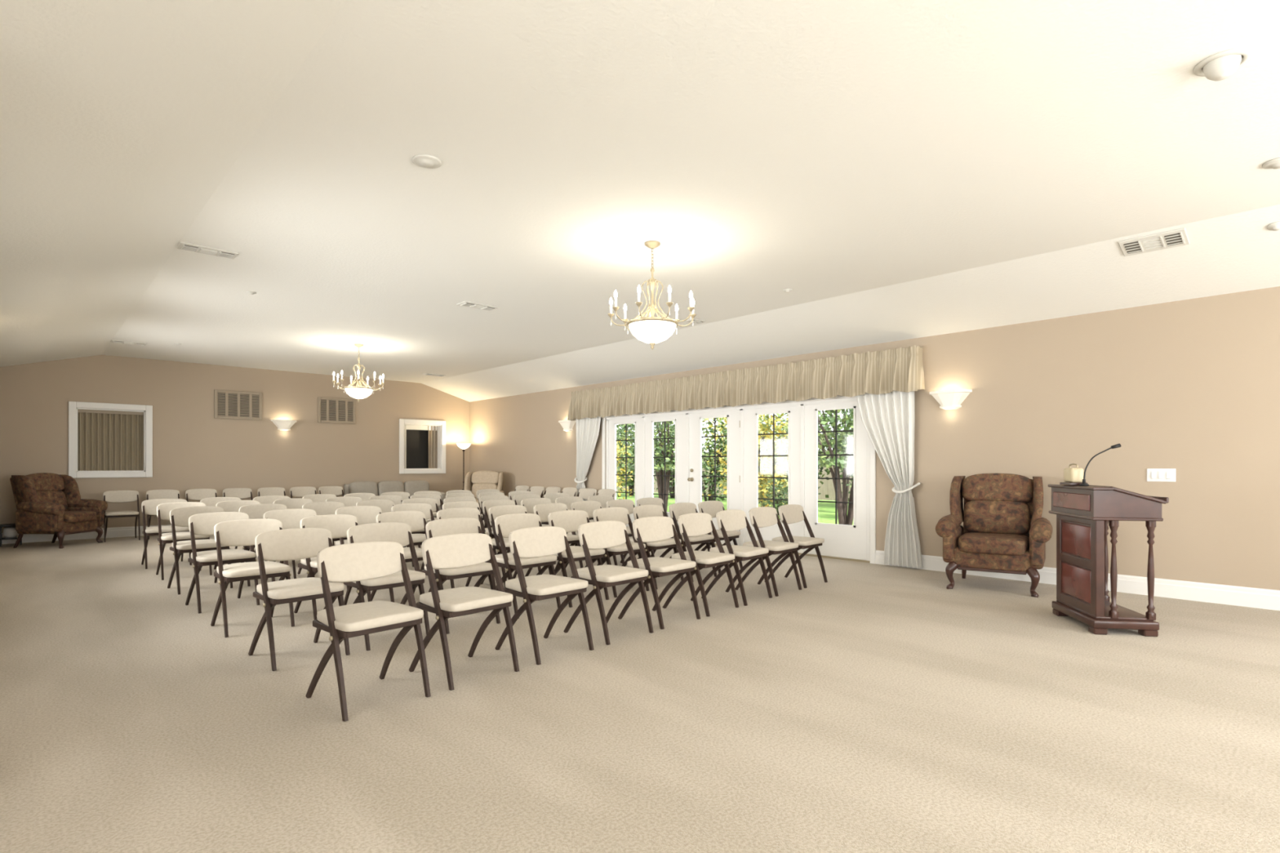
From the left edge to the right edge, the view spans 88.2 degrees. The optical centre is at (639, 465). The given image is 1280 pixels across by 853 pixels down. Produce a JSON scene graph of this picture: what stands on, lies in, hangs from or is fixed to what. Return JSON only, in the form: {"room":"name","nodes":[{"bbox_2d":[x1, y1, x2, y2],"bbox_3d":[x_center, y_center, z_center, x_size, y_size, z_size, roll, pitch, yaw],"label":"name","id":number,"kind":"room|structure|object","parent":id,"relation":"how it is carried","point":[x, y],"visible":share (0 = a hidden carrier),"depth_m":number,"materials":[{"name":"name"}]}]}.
{"room":"funeral home chapel","nodes":[
{"label":"funeral home chapel","id":0,"kind":"room"},
{"bbox_2d":[0,355,469,533],"bbox_3d":[-6.926,-0.330,12.775,8.210,3.060,0.140,0,0,-43],"label":"wall","id":1,"kind":"structure","parent":0,"point":[193,448],"depth_m":11.94,"materials":[{"name":"paint"}]},
{"bbox_2d":[1,524,171,544],"bbox_3d":[-6.883,1.117,12.707,7.940,0.165,0.018,0,0,-43],"label":"baseboard","id":2,"kind":"structure","parent":1,"relation":"attached to","point":[112,532],"depth_m":10.72,"materials":[{"name":"white"}]},
{"bbox_2d":[68,401,152,478],"bbox_3d":[-8.864,-0.410,11.063,1.090,1.230,0.346,0,0,-43],"label":"window","id":3,"kind":"structure","parent":1,"relation":"in","point":[104,442],"depth_m":11.01,"materials":[{"name":"white wood"}]},
{"bbox_2d":[213,389,262,420],"bbox_3d":[-7.413,-1.110,12.198,0.770,0.520,0.025,0,0,-43],"label":"air vent","id":4,"kind":"object","parent":1,"relation":"in","point":[228,404],"visible":1,"depth_m":12.18,"materials":[{"name":"grey"}]},
{"bbox_2d":[271,419,296,431],"bbox_3d":[-6.816,-0.767,12.679,0.450,0.205,0.150,0,0,-43],"label":"wall sconce","id":5,"kind":"object","parent":1,"relation":"attached to","point":[282,424],"visible":1,"depth_m":12.64,"materials":[{"name":"glass"}]},
{"bbox_2d":[317,396,355,424],"bbox_3d":[-6.140,-1.105,13.384,0.730,0.510,0.025,0,0,-43],"label":"air vent","id":6,"kind":"object","parent":1,"relation":"in","point":[330,410],"visible":1,"depth_m":13.37,"materials":[{"name":"grey"}]},
{"bbox_2d":[399,418,445,473],"bbox_3d":[-4.912,-0.410,14.742,1.070,1.190,0.346,0,0,-43],"label":"window","id":7,"kind":"structure","parent":1,"relation":"in","point":[422,446],"depth_m":14.86,"materials":[{"name":"white"}]},
{"bbox_2d":[0,0,1279,401],"bbox_3d":[-1.851,-1.675,5.819,10.260,0.450,17.240,0,0,-43],"label":"ceiling","id":8,"kind":"structure","parent":0,"point":[906,169],"depth_m":4.07,"materials":[{"name":"white paint"}]},
{"bbox_2d":[176,241,239,258],"bbox_3d":[-3.649,-1.809,5.579,0.420,0.022,0.200,0,0,-43],"label":"ceiling vent","id":9,"kind":"object","parent":8,"relation":"attached to","point":[182,246],"depth_m":5.55,"materials":[{"name":"metal"}]},
{"bbox_2d":[332,343,385,402],"bbox_3d":[-4.246,-1.383,9.953,0.725,0.875,0.734,0,0,8],"label":"chandelier","id":10,"kind":"object","parent":8,"relation":"hanging from","point":[358,392],"visible":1,"depth_m":9.88,"materials":[{"name":"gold metal"}]},
{"bbox_2d":[412,154,441,168],"bbox_3d":[-1.274,-1.809,3.947,0.170,0.022,0.170,0,0,-43],"label":"smoke detector","id":11,"kind":"object","parent":8,"relation":"attached to","point":[425,161],"visible":1,"depth_m":3.92,"materials":[{"name":"white"}]},
{"bbox_2d":[607,240,696,349],"bbox_3d":[0.091,-1.383,5.411,0.725,0.875,0.734,0,0,8],"label":"chandelier","id":12,"kind":"object","parent":8,"relation":"hanging from","point":[651,330],"visible":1,"depth_m":5.32,"materials":[{"name":"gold metal"}]},
{"bbox_2d":[1118,227,1190,256],"bbox_3d":[4.077,-1.763,5.244,0.240,0.022,0.420,21,-14,-41],"label":"ceiling vent","id":13,"kind":"object","parent":8,"relation":"attached to","point":[1176,237],"depth_m":5.23,"materials":[{"name":"metal"}]},
{"bbox_2d":[1193,47,1252,80],"bbox_3d":[2.626,-1.784,2.977,0.200,0.087,0.199,0,0,-43],"label":"spotlight fixture","id":14,"kind":"object","parent":8,"relation":"attached to","point":[1220,66],"visible":1,"depth_m":2.93,"materials":[{"name":"white"}]},
{"bbox_2d":[0,535,1279,852],"bbox_3d":[-1.885,1.250,5.760,10.090,0.100,17.000,0,0,-43],"label":"floor","id":15,"kind":"structure","parent":0,"point":[871,708],"depth_m":3.09,"materials":[{"name":"carpet"}]},
{"bbox_2d":[0,523,22,546],"bbox_3d":[-9.465,1.042,9.933,0.260,0.315,0.260,0,0,-43],"label":"plant stand","id":16,"kind":"object","parent":15,"relation":"on","point":[9,533],"visible":0.77,"depth_m":9.87,"materials":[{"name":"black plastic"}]},
{"bbox_2d":[9,472,107,548],"bbox_3d":[-8.733,0.661,9.884,0.843,1.097,0.949,0,0,0],"label":"chair","id":17,"kind":"object","parent":15,"relation":"on","point":[46,503],"visible":1,"depth_m":9.68,"materials":[{"name":"fabric"}]},
{"bbox_2d":[102,490,140,542],"bbox_3d":[-8.330,0.806,10.606,0.472,0.802,0.483,0,0,-41],"label":"folding chair","id":18,"kind":"object","parent":15,"relation":"on","point":[112,496],"visible":0.98,"depth_m":10.59,"materials":[{"name":"brown wood"}]},
{"bbox_2d":[146,489,179,539],"bbox_3d":[-7.923,0.806,10.977,0.472,0.802,0.483,0,0,-41],"label":"folding chair","id":19,"kind":"object","parent":15,"relation":"on","point":[153,494],"visible":0.42,"depth_m":10.99,"materials":[{"name":"brown wood"}]},
{"bbox_2d":[141,498,191,568],"bbox_3d":[-5.707,0.806,7.944,0.472,0.802,0.483,0,0,-44],"label":"folding chair","id":20,"kind":"object","parent":15,"relation":"on","point":[148,507],"visible":0.68,"depth_m":7.85,"materials":[{"name":"brown wood"}]},
{"bbox_2d":[155,502,212,580],"bbox_3d":[-4.991,0.806,7.211,0.472,0.802,0.483,0,0,-44],"label":"folding chair","id":21,"kind":"object","parent":15,"relation":"on","point":[163,510],"visible":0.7,"depth_m":7.11,"materials":[{"name":"brown wood"}]},
{"bbox_2d":[167,506,232,595],"bbox_3d":[-4.299,0.806,6.438,0.483,0.802,0.472,0,0,42],"label":"folding chair","id":22,"kind":"object","parent":15,"relation":"on","point":[179,517],"visible":0.76,"depth_m":6.34,"materials":[{"name":"brown wood"}]},
{"bbox_2d":[185,488,217,502],"bbox_3d":[-7.527,0.806,11.345,0.472,0.802,0.483,0,0,-44],"label":"folding chair","id":23,"kind":"object","parent":15,"relation":"on","point":[193,494],"visible":0.38,"depth_m":11.37,"materials":[{"name":"brown wood"}]},
{"bbox_2d":[200,497,241,549],"bbox_3d":[-5.293,0.806,8.367,0.483,0.802,0.472,0,0,44],"label":"folding chair","id":24,"kind":"object","parent":15,"relation":"on","point":[212,501],"visible":0.19,"depth_m":8.37,"materials":[{"name":"brown wood"}]},
{"bbox_2d":[185,511,259,613],"bbox_3d":[-3.587,0.806,5.659,0.483,0.802,0.472,0,0,43],"label":"folding chair","id":25,"kind":"object","parent":15,"relation":"on","point":[200,524],"visible":0.82,"depth_m":5.58,"materials":[{"name":"brown wood"}]},
{"bbox_2d":[213,500,260,569],"bbox_3d":[-4.602,0.806,7.593,0.483,0.802,0.472,0,0,45],"label":"folding chair","id":26,"kind":"object","parent":15,"relation":"on","point":[230,505],"visible":0.3,"depth_m":7.60,"materials":[{"name":"brown wood"}]},
{"bbox_2d":[222,488,253,500],"bbox_3d":[-7.144,0.806,11.740,0.472,0.802,0.483,0,0,-45],"label":"folding chair","id":27,"kind":"object","parent":15,"relation":"on","point":[242,493],"visible":0.4,"depth_m":11.79,"materials":[{"name":"brown wood"}]},
{"bbox_2d":[210,518,294,637],"bbox_3d":[-2.893,0.806,4.915,0.483,0.802,0.472,0,0,45],"label":"folding chair","id":28,"kind":"object","parent":15,"relation":"on","point":[242,532],"visible":0.84,"depth_m":4.85,"materials":[{"name":"fabric"}]},
{"bbox_2d":[239,503,296,586],"bbox_3d":[-3.892,0.806,6.856,0.483,0.802,0.472,0,0,44],"label":"folding chair","id":29,"kind":"object","parent":15,"relation":"on","point":[254,511],"visible":0.3,"depth_m":6.86,"materials":[{"name":"brown wood"}]},
{"bbox_2d":[257,487,285,496],"bbox_3d":[-6.737,0.806,12.095,0.472,0.802,0.483,0,0,-44],"label":"folding chair","id":30,"kind":"object","parent":15,"relation":"on","point":[264,491],"visible":0.34,"depth_m":12.14,"materials":[{"name":"brown wood"}]},
{"bbox_2d":[262,508,316,582],"bbox_3d":[-3.199,0.806,6.079,0.483,0.802,0.472,0,0,44],"label":"folding chair","id":31,"kind":"object","parent":15,"relation":"on","point":[291,518],"visible":0.27,"depth_m":6.12,"materials":[{"name":"brown wood"}]},
{"bbox_2d":[272,497,313,564],"bbox_3d":[-4.198,0.806,8.033,0.483,0.802,0.472,0,0,43],"label":"folding chair","id":32,"kind":"object","parent":15,"relation":"on","point":[295,503],"visible":0.22,"depth_m":8.08,"materials":[{"name":"brown wood"}]},
{"bbox_2d":[248,528,350,671],"bbox_3d":[-2.159,0.806,4.166,0.483,0.802,0.472,0,0,42],"label":"folding chair","id":33,"kind":"object","parent":15,"relation":"on","point":[286,544],"visible":0.83,"depth_m":4.11,"materials":[{"name":"beige fabric"}]},
{"bbox_2d":[289,486,316,498],"bbox_3d":[-6.351,0.806,12.472,0.472,0.802,0.483,0,0,-41],"label":"folding chair","id":34,"kind":"object","parent":15,"relation":"on","point":[298,491],"visible":0.32,"depth_m":12.50,"materials":[{"name":"brown wood"}]},
{"bbox_2d":[297,502,347,577],"bbox_3d":[-3.462,0.806,7.275,0.483,0.802,0.472,0,0,43],"label":"folding chair","id":35,"kind":"object","parent":15,"relation":"on","point":[321,508],"visible":0.24,"depth_m":7.31,"materials":[{"name":"brown wood"}]},
{"bbox_2d":[318,485,343,497],"bbox_3d":[-5.981,0.806,12.809,0.483,0.802,0.472,0,0,45],"label":"folding chair","id":36,"kind":"object","parent":15,"relation":"on","point":[332,490],"visible":0.27,"depth_m":12.87,"materials":[{"name":"brown wood"}]},
{"bbox_2d":[293,514,371,619],"bbox_3d":[-2.496,0.806,5.355,0.483,0.802,0.472,0,0,43],"label":"folding chair","id":37,"kind":"object","parent":15,"relation":"on","point":[338,525],"visible":0.43,"depth_m":5.37,"materials":[{"name":"fabric"}]},
{"bbox_2d":[325,496,362,546],"bbox_3d":[-3.765,0.806,8.453,0.472,0.802,0.483,0,0,-44],"label":"folding chair","id":38,"kind":"object","parent":15,"relation":"on","point":[348,501],"visible":0.23,"depth_m":8.52,"materials":[{"name":"brown wood"}]},
{"bbox_2d":[333,506,382,589],"bbox_3d":[-2.759,0.806,6.531,0.483,0.802,0.472,0,0,44],"label":"folding chair","id":39,"kind":"object","parent":15,"relation":"on","point":[365,514],"visible":0.26,"depth_m":6.59,"materials":[{"name":"brown wood"}]},
{"bbox_2d":[305,541,431,721],"bbox_3d":[-1.412,0.806,3.411,0.483,0.802,0.472,0,0,41],"label":"folding chair","id":40,"kind":"object","parent":15,"relation":"on","point":[361,561],"visible":1,"depth_m":3.37,"materials":[{"name":"beige fabric"}]},
{"bbox_2d":[355,499,394,513],"bbox_3d":[-3.072,0.806,7.727,0.483,0.802,0.472,0,0,43],"label":"folding chair","id":41,"kind":"object","parent":15,"relation":"on","point":[385,505],"visible":0.21,"depth_m":7.81,"materials":[{"name":"brown wood"}]},
{"bbox_2d":[343,522,430,650],"bbox_3d":[-1.784,0.806,4.589,0.483,0.802,0.472,0,0,42],"label":"folding chair","id":42,"kind":"object","parent":15,"relation":"on","point":[398,532],"visible":0.66,"depth_m":4.57,"materials":[{"name":"fabric"}]},
{"bbox_2d":[343,480,445,511],"bbox_3d":[-5.085,0.763,13.711,1.920,0.874,0.780,0,0,-43],"label":"sofa","id":43,"kind":"object","parent":15,"relation":"on","point":[411,487],"visible":0.25,"depth_m":13.76,"materials":[{"name":"fabric"}]},
{"bbox_2d":[370,511,438,602],"bbox_3d":[-2.067,0.806,5.788,0.483,0.802,0.472,0,0,42],"label":"folding chair","id":44,"kind":"object","parent":15,"relation":"on","point":[416,520],"visible":0.38,"depth_m":5.83,"materials":[{"name":"brown wood"}]},
{"bbox_2d":[391,502,434,568],"bbox_3d":[-2.384,0.806,6.975,0.483,0.802,0.472,0,0,42],"label":"folding chair","id":45,"kind":"object","parent":15,"relation":"on","point":[418,539],"visible":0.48,"depth_m":7.02,"materials":[{"name":"brown wood"}]},
{"bbox_2d":[401,497,439,567],"bbox_3d":[-2.681,0.806,8.106,0.472,0.802,0.483,0,0,-45],"label":"folding chair","id":46,"kind":"object","parent":15,"relation":"on","point":[433,502],"visible":0.29,"depth_m":8.18,"materials":[{"name":"brown wood"}]},
{"bbox_2d":[421,517,500,634],"bbox_3d":[-1.386,0.806,5.008,0.483,0.802,0.472,0,0,43],"label":"folding chair","id":47,"kind":"object","parent":15,"relation":"on","point":[438,527],"visible":0.52,"depth_m":4.95,"materials":[{"name":"fabric"}]},
{"bbox_2d":[428,507,495,592],"bbox_3d":[-1.680,0.806,6.221,0.483,0.802,0.472,0,0,43],"label":"folding chair","id":48,"kind":"object","parent":15,"relation":"on","point":[472,513],"visible":0.3,"depth_m":6.29,"materials":[{"name":"brown wood"}]},
{"bbox_2d":[408,533,519,690],"bbox_3d":[-1.030,0.806,3.837,0.483,0.802,0.472,0,0,42],"label":"folding chair","id":49,"kind":"object","parent":15,"relation":"on","point":[452,551],"visible":0.98,"depth_m":3.79,"materials":[{"name":"beige fabric"}]},
{"bbox_2d":[442,501,489,535],"bbox_3d":[-1.973,0.806,7.373,0.483,0.802,0.472,0,0,44],"label":"folding chair","id":50,"kind":"object","parent":15,"relation":"on","point":[456,504],"visible":0.22,"depth_m":7.44,"materials":[{"name":"brown wood"}]},
{"bbox_2d":[463,471,504,509],"bbox_3d":[-3.275,0.661,13.732,0.949,1.097,0.843,0,0,7],"label":"armchair","id":51,"kind":"object","parent":15,"relation":"on","point":[481,480],"visible":0.3,"depth_m":13.84,"materials":[{"name":"fabric"}]},
{"bbox_2d":[481,499,515,567],"bbox_3d":[-1.632,0.806,7.770,0.483,0.802,0.472,0,0,42],"label":"folding chair","id":52,"kind":"object","parent":15,"relation":"on","point":[486,504],"visible":0.32,"depth_m":7.68,"materials":[{"name":"brown wood"}]},
{"bbox_2d":[480,505,541,587],"bbox_3d":[-1.300,0.806,6.650,0.483,0.802,0.472,0,0,43],"label":"folding chair","id":53,"kind":"object","parent":15,"relation":"on","point":[495,512],"visible":0.38,"depth_m":6.57,"materials":[{"name":"brown wood"}]},
{"bbox_2d":[489,513,560,618],"bbox_3d":[-0.979,0.806,5.473,0.483,0.802,0.472,0,0,43],"label":"folding chair","id":54,"kind":"object","parent":15,"relation":"on","point":[506,524],"visible":0.59,"depth_m":5.38,"materials":[{"name":"fabric"}]},
{"bbox_2d":[520,497,551,526],"bbox_3d":[-1.247,0.806,8.136,0.483,0.802,0.472,0,0,44],"label":"folding chair","id":55,"kind":"object","parent":15,"relation":"on","point":[530,503],"visible":0.31,"depth_m":8.13,"materials":[{"name":"brown wood"}]},
{"bbox_2d":[494,526,594,665],"bbox_3d":[-0.627,0.806,4.285,0.483,0.802,0.472,0,0,43],"label":"folding chair","id":56,"kind":"object","parent":15,"relation":"on","point":[536,541],"visible":0.98,"depth_m":4.24,"materials":[{"name":"beige fabric"}]},
{"bbox_2d":[524,502,583,577],"bbox_3d":[-0.913,0.806,7.016,0.483,0.802,0.472,0,0,42],"label":"folding chair","id":57,"kind":"object","parent":15,"relation":"on","point":[543,510],"visible":0.37,"depth_m":7.00,"materials":[{"name":"brown wood"}]},
{"bbox_2d":[547,510,608,607],"bbox_3d":[-0.604,0.806,5.886,0.483,0.802,0.472,0,0,43],"label":"folding chair","id":58,"kind":"object","parent":15,"relation":"on","point":[570,521],"visible":0.59,"depth_m":5.85,"materials":[{"name":"brown wood"}]},
{"bbox_2d":[561,501,617,572],"bbox_3d":[-0.570,0.806,7.439,0.483,0.802,0.472,0,0,42],"label":"folding chair","id":59,"kind":"object","parent":15,"relation":"on","point":[589,507],"visible":0.25,"depth_m":7.47,"materials":[{"name":"brown wood"}]},
{"bbox_2d":[563,520,653,644],"bbox_3d":[-0.232,0.806,4.726,0.483,0.802,0.472,0,0,43],"label":"folding chair","id":60,"kind":"object","parent":15,"relation":"on","point":[600,535],"visible":0.95,"depth_m":4.68,"materials":[{"name":"fabric"}]},
{"bbox_2d":[596,499,635,565],"bbox_3d":[-0.195,0.806,7.808,0.483,0.802,0.472,0,0,42],"label":"folding chair","id":61,"kind":"object","parent":15,"relation":"on","point":[628,504],"visible":0.34,"depth_m":7.85,"materials":[{"name":"brown wood"}]},
{"bbox_2d":[592,506,649,597],"bbox_3d":[-0.239,0.806,6.299,0.483,0.802,0.472,0,0,43],"label":"folding chair","id":62,"kind":"object","parent":15,"relation":"on","point":[612,513],"visible":0.59,"depth_m":6.28,"materials":[{"name":"brown wood"}]},
{"bbox_2d":[629,504,684,589],"bbox_3d":[0.125,0.806,6.688,0.483,0.802,0.472,0,0,41],"label":"folding chair","id":63,"kind":"object","parent":15,"relation":"on","point":[650,510],"visible":0.48,"depth_m":6.62,"materials":[{"name":"brown wood"}]},
{"bbox_2d":[636,497,677,557],"bbox_3d":[0.164,0.806,8.199,0.483,0.802,0.472,0,0,44],"label":"folding chair","id":64,"kind":"object","parent":15,"relation":"on","point":[644,501],"visible":0.24,"depth_m":8.27,"materials":[{"name":"brown wood"}]},
{"bbox_2d":[617,516,700,629],"bbox_3d":[0.144,0.806,5.144,0.483,0.802,0.472,0,0,43],"label":"folding chair","id":65,"kind":"object","parent":15,"relation":"on","point":[649,529],"visible":0.95,"depth_m":5.10,"materials":[{"name":"fabric"}]},
{"bbox_2d":[668,502,716,582],"bbox_3d":[0.502,0.806,7.085,0.483,0.802,0.472,0,0,41],"label":"folding chair","id":66,"kind":"object","parent":15,"relation":"on","point":[677,509],"visible":0.61,"depth_m":7.01,"materials":[{"name":"brown wood"}]},
{"bbox_2d":[662,512,738,617],"bbox_3d":[0.506,0.806,5.548,0.483,0.802,0.472,0,0,40],"label":"folding chair","id":67,"kind":"object","parent":15,"relation":"on","point":[694,524],"visible":0.92,"depth_m":5.50,"materials":[{"name":"brown wood"}]},
{"bbox_2d":[697,500,742,573],"bbox_3d":[0.846,0.806,7.472,0.483,0.802,0.472,0,0,42],"label":"folding chair","id":68,"kind":"object","parent":15,"relation":"on","point":[712,508],"visible":0.57,"depth_m":7.45,"materials":[{"name":"brown wood"}]},
{"bbox_2d":[701,509,772,605],"bbox_3d":[0.869,0.806,5.951,0.483,0.802,0.472,0,0,40],"label":"folding chair","id":69,"kind":"object","parent":15,"relation":"on","point":[731,520],"visible":0.9,"depth_m":5.90,"materials":[{"name":"brown wood"}]},
{"bbox_2d":[735,506,801,596],"bbox_3d":[1.230,0.806,6.355,0.483,0.802,0.472,0,0,43],"label":"folding chair","id":70,"kind":"object","parent":15,"relation":"on","point":[760,517],"visible":0.94,"depth_m":6.31,"materials":[{"name":"brown wood"}]},
{"bbox_2d":[764,504,827,588],"bbox_3d":[1.593,0.806,6.758,0.483,0.802,0.472,0,0,43],"label":"folding chair","id":71,"kind":"object","parent":15,"relation":"on","point":[788,513],"visible":0.89,"depth_m":6.71,"materials":[{"name":"brown wood"}]},
{"bbox_2d":[935,473,1052,597],"bbox_3d":[3.516,0.644,6.542,0.977,1.130,0.868,0,0,33],"label":"chair","id":72,"kind":"object","parent":15,"relation":"on","point":[1004,530],"visible":1,"depth_m":6.46,"materials":[{"name":"fabric"}]},
{"bbox_2d":[1048,484,1168,636],"bbox_3d":[3.489,0.674,4.968,0.482,1.052,0.730,0,0,10],"label":"lectern","id":73,"kind":"object","parent":15,"relation":"on","point":[1084,513],"visible":0.99,"depth_m":4.74,"materials":[{"name":"brown wood"}]},
{"bbox_2d":[1059,463,1088,485],"bbox_3d":[3.303,0.068,5.030,0.120,0.164,0.180,0,0,10],"label":"desk clock","id":74,"kind":"object","parent":73,"relation":"on","point":[1072,476],"visible":0.95,"depth_m":4.97,"materials":[{"name":"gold metal"}]},
{"bbox_2d":[469,286,1279,590],"bbox_3d":[1.863,-0.150,9.248,0.150,2.700,17.000,0,0,-43],"label":"wall","id":75,"kind":"structure","parent":0,"point":[1191,387],"depth_m":6.30,"materials":[{"name":"paint"}]},
{"bbox_2d":[573,416,600,501],"bbox_3d":[-0.959,0.090,12.052,0.819,2.180,0.162,0,0,44],"label":"curtain","id":76,"kind":"object","parent":75,"relation":"hanging from","point":[587,428],"visible":0.7,"depth_m":12.09,"materials":[{"name":"white fabric"}]},
{"bbox_2d":[608,417,642,527],"bbox_3d":[-0.243,0.200,11.465,0.058,2.000,0.889,0,0,-43],"label":"door","id":77,"kind":"structure","parent":75,"relation":"in","point":[637,421],"depth_m":11.45,"materials":[{"name":"white"}]},
{"bbox_2d":[644,414,686,531],"bbox_3d":[0.423,0.200,10.749,0.058,2.000,0.954,0,0,-43],"label":"door","id":78,"kind":"structure","parent":75,"relation":"in","point":[680,437],"depth_m":10.60,"materials":[{"name":"white"}]},
{"bbox_2d":[687,410,740,545],"bbox_3d":[1.106,0.200,9.962,0.130,2.000,1.019,0,0,-43],"label":"door","id":79,"kind":"structure","parent":75,"relation":"in","point":[733,435],"depth_m":9.89,"materials":[{"name":"white"}]},
{"bbox_2d":[602,395,875,564],"bbox_3d":[1.141,0.150,9.984,0.144,2.140,5.200,0,0,-43],"label":"door frame","id":80,"kind":"structure","parent":75,"relation":"attached to","point":[871,451],"depth_m":9.00,"materials":[{"name":"white wood"}]},
{"bbox_2d":[567,345,924,421],"bbox_3d":[0.953,-1.099,9.907,0.280,0.538,6.570,0,0,-43],"label":"window valance","id":81,"kind":"object","parent":75,"relation":"attached to","point":[900,369],"visible":1,"depth_m":8.99,"materials":[{"name":"fabric"}]},
{"bbox_2d":[743,405,800,552],"bbox_3d":[1.843,0.200,9.223,0.058,2.000,0.964,0,0,-43],"label":"door","id":82,"kind":"structure","parent":75,"relation":"in","point":[751,434],"depth_m":9.22,"materials":[{"name":"white wood"}]},
{"bbox_2d":[804,401,866,559],"bbox_3d":[2.516,0.200,8.501,0.058,2.000,0.899,0,0,-43],"label":"door","id":83,"kind":"structure","parent":75,"relation":"in","point":[846,541],"depth_m":8.47,"materials":[{"name":"white wood"}]},
{"bbox_2d":[856,390,922,568],"bbox_3d":[2.946,0.090,7.857,0.162,2.180,0.819,0,0,-40],"label":"curtain","id":84,"kind":"object","parent":75,"relation":"hanging from","point":[888,419],"visible":0.91,"depth_m":7.75,"materials":[{"name":"white fabric"}]},
{"bbox_2d":[929,389,972,409],"bbox_3d":[3.429,-0.728,7.345,0.150,0.205,0.450,0,0,-43],"label":"wall sconce","id":85,"kind":"object","parent":75,"relation":"attached to","point":[951,399],"visible":1,"depth_m":7.30,"materials":[{"name":"glass"}]},
{"bbox_2d":[875,550,1279,610],"bbox_3d":[5.232,1.117,5.506,0.018,0.165,6.930,0,0,-43],"label":"baseboard","id":86,"kind":"structure","parent":75,"relation":"attached to","point":[1262,598],"depth_m":5.95,"materials":[{"name":"white"}]},
{"bbox_2d":[1146,468,1175,481],"bbox_3d":[4.753,0.090,6.020,0.019,0.114,0.201,0,0,-43],"label":"light switch","id":87,"kind":"object","parent":75,"relation":"attached to","point":[1153,474],"visible":1,"depth_m":6.01,"materials":[{"name":"white"}]},
{"label":"outside","id":88,"kind":"structure","parent":0,"visible":0},
{"bbox_2d":[616,491,853,525],"bbox_3d":[11.091,1.320,21.254,20.000,0.100,60.000,0,0,-43],"label":"lawn","id":89,"kind":"structure","parent":88,"point":[826,511],"depth_m":20.35,"materials":[{"name":"plant"}]},
{"bbox_2d":[616,423,635,487],"bbox_3d":[-1.355,-1.458,22.406,3.055,5.575,3.344,0,0,21],"label":"tree","id":90,"kind":"object","parent":89,"relation":"on","point":[620,425],"visible":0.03,"depth_m":22.25,"materials":[{"name":"green plant"}]},
{"bbox_2d":[616,423,655,495],"bbox_3d":[-0.360,-1.025,27.704,2.774,4.704,2.665,0,0,-43],"label":"shrub","id":91,"kind":"object","parent":89,"relation":"on","point":[630,481],"visible":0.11,"depth_m":27.43,"materials":[{"name":"green plant"}]},
{"bbox_2d":[653,420,707,497],"bbox_3d":[1.271,-0.991,25.515,2.744,4.637,2.737,0,0,-39],"label":"shrub","id":92,"kind":"object","parent":89,"relation":"on","point":[672,490],"visible":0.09,"depth_m":25.40,"materials":[{"name":"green plant"}]},
{"bbox_2d":[669,417,727,501],"bbox_3d":[2.165,-0.494,20.608,2.576,3.650,2.693,0,0,-43],"label":"shrub","id":93,"kind":"object","parent":89,"relation":"on","point":[711,491],"visible":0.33,"depth_m":20.22,"materials":[{"name":"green plant"}]},
{"bbox_2d":[616,449,853,500],"bbox_3d":[1.794,0.350,28.932,0.078,1.800,44.092,0,0,-43],"label":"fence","id":94,"kind":"object","parent":89,"relation":"on","point":[827,488],"visible":0.02,"depth_m":23.71,"materials":[{"name":"wood"}]},
{"bbox_2d":[702,415,769,496],"bbox_3d":[3.326,-0.816,23.770,2.641,4.290,2.877,0,0,-43],"label":"shrub","id":95,"kind":"object","parent":89,"relation":"on","point":[712,426],"visible":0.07,"depth_m":23.69,"materials":[{"name":"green plant"}]},
{"bbox_2d":[758,414,787,506],"bbox_3d":[3.307,-0.253,17.569,1.898,3.163,1.796,0,0,26],"label":"shrub","id":96,"kind":"object","parent":89,"relation":"on","point":[784,420],"visible":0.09,"depth_m":17.35,"materials":[{"name":"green plant"}]},
{"bbox_2d":[760,410,834,497],"bbox_3d":[5.009,-1.005,21.548,2.685,4.668,2.714,0,0,6],"label":"shrub","id":97,"kind":"object","parent":89,"relation":"on","point":[827,470],"visible":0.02,"depth_m":21.37,"materials":[{"name":"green plant"}]},
{"bbox_2d":[817,408,853,511],"bbox_3d":[5.455,-1.413,17.654,2.725,5.480,2.692,0,0,-43],"label":"tree","id":98,"kind":"object","parent":89,"relation":"on","point":[824,444],"visible":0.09,"depth_m":17.61,"materials":[{"name":"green plant"}]},
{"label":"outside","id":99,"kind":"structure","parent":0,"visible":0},
{"bbox_3d":[2.015,1.310,12.805,4.900,0.100,30.000,0,0,-43],"label":"patio","id":100,"kind":"object","parent":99,"visible":0},
{"bbox_2d":[616,431,632,499],"bbox_3d":[-1.205,0.016,19.835,2.057,2.631,2.007,0,0,3],"label":"shrub","id":101,"kind":"object","parent":100,"relation":"on","point":[620,470],"visible":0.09,"depth_m":19.75,"materials":[{"name":"green plant"}]},
{"bbox_2d":[616,420,717,511],"bbox_3d":[0.593,-1.135,17.526,2.823,4.926,2.862,0,0,25],"label":"tree","id":102,"kind":"object","parent":100,"relation":"on","point":[659,463],"visible":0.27,"depth_m":17.31,"materials":[{"name":"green plant"}]},
{"bbox_2d":[706,413,787,510],"bbox_3d":[2.445,-0.255,14.498,1.914,3.163,1.956,0,0,-43],"label":"shrub","id":103,"kind":"object","parent":100,"relation":"on","point":[763,441],"visible":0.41,"depth_m":14.16,"materials":[{"name":"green plant"}]},
{"bbox_2d":[760,468,787,519],"bbox_3d":[2.819,0.693,13.431,0.790,1.257,0.797,0,0,-43],"label":"shrub","id":104,"kind":"object","parent":100,"relation":"on","point":[778,503],"visible":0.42,"depth_m":13.37,"materials":[{"name":"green plant"}]},
{"bbox_2d":[774,408,853,524],"bbox_3d":[3.793,-0.831,12.073,2.490,4.319,2.526,0,0,-43],"label":"tree","id":105,"kind":"object","parent":100,"relation":"on","point":[845,517],"visible":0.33,"depth_m":12.07,"materials":[{"name":"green plant"}]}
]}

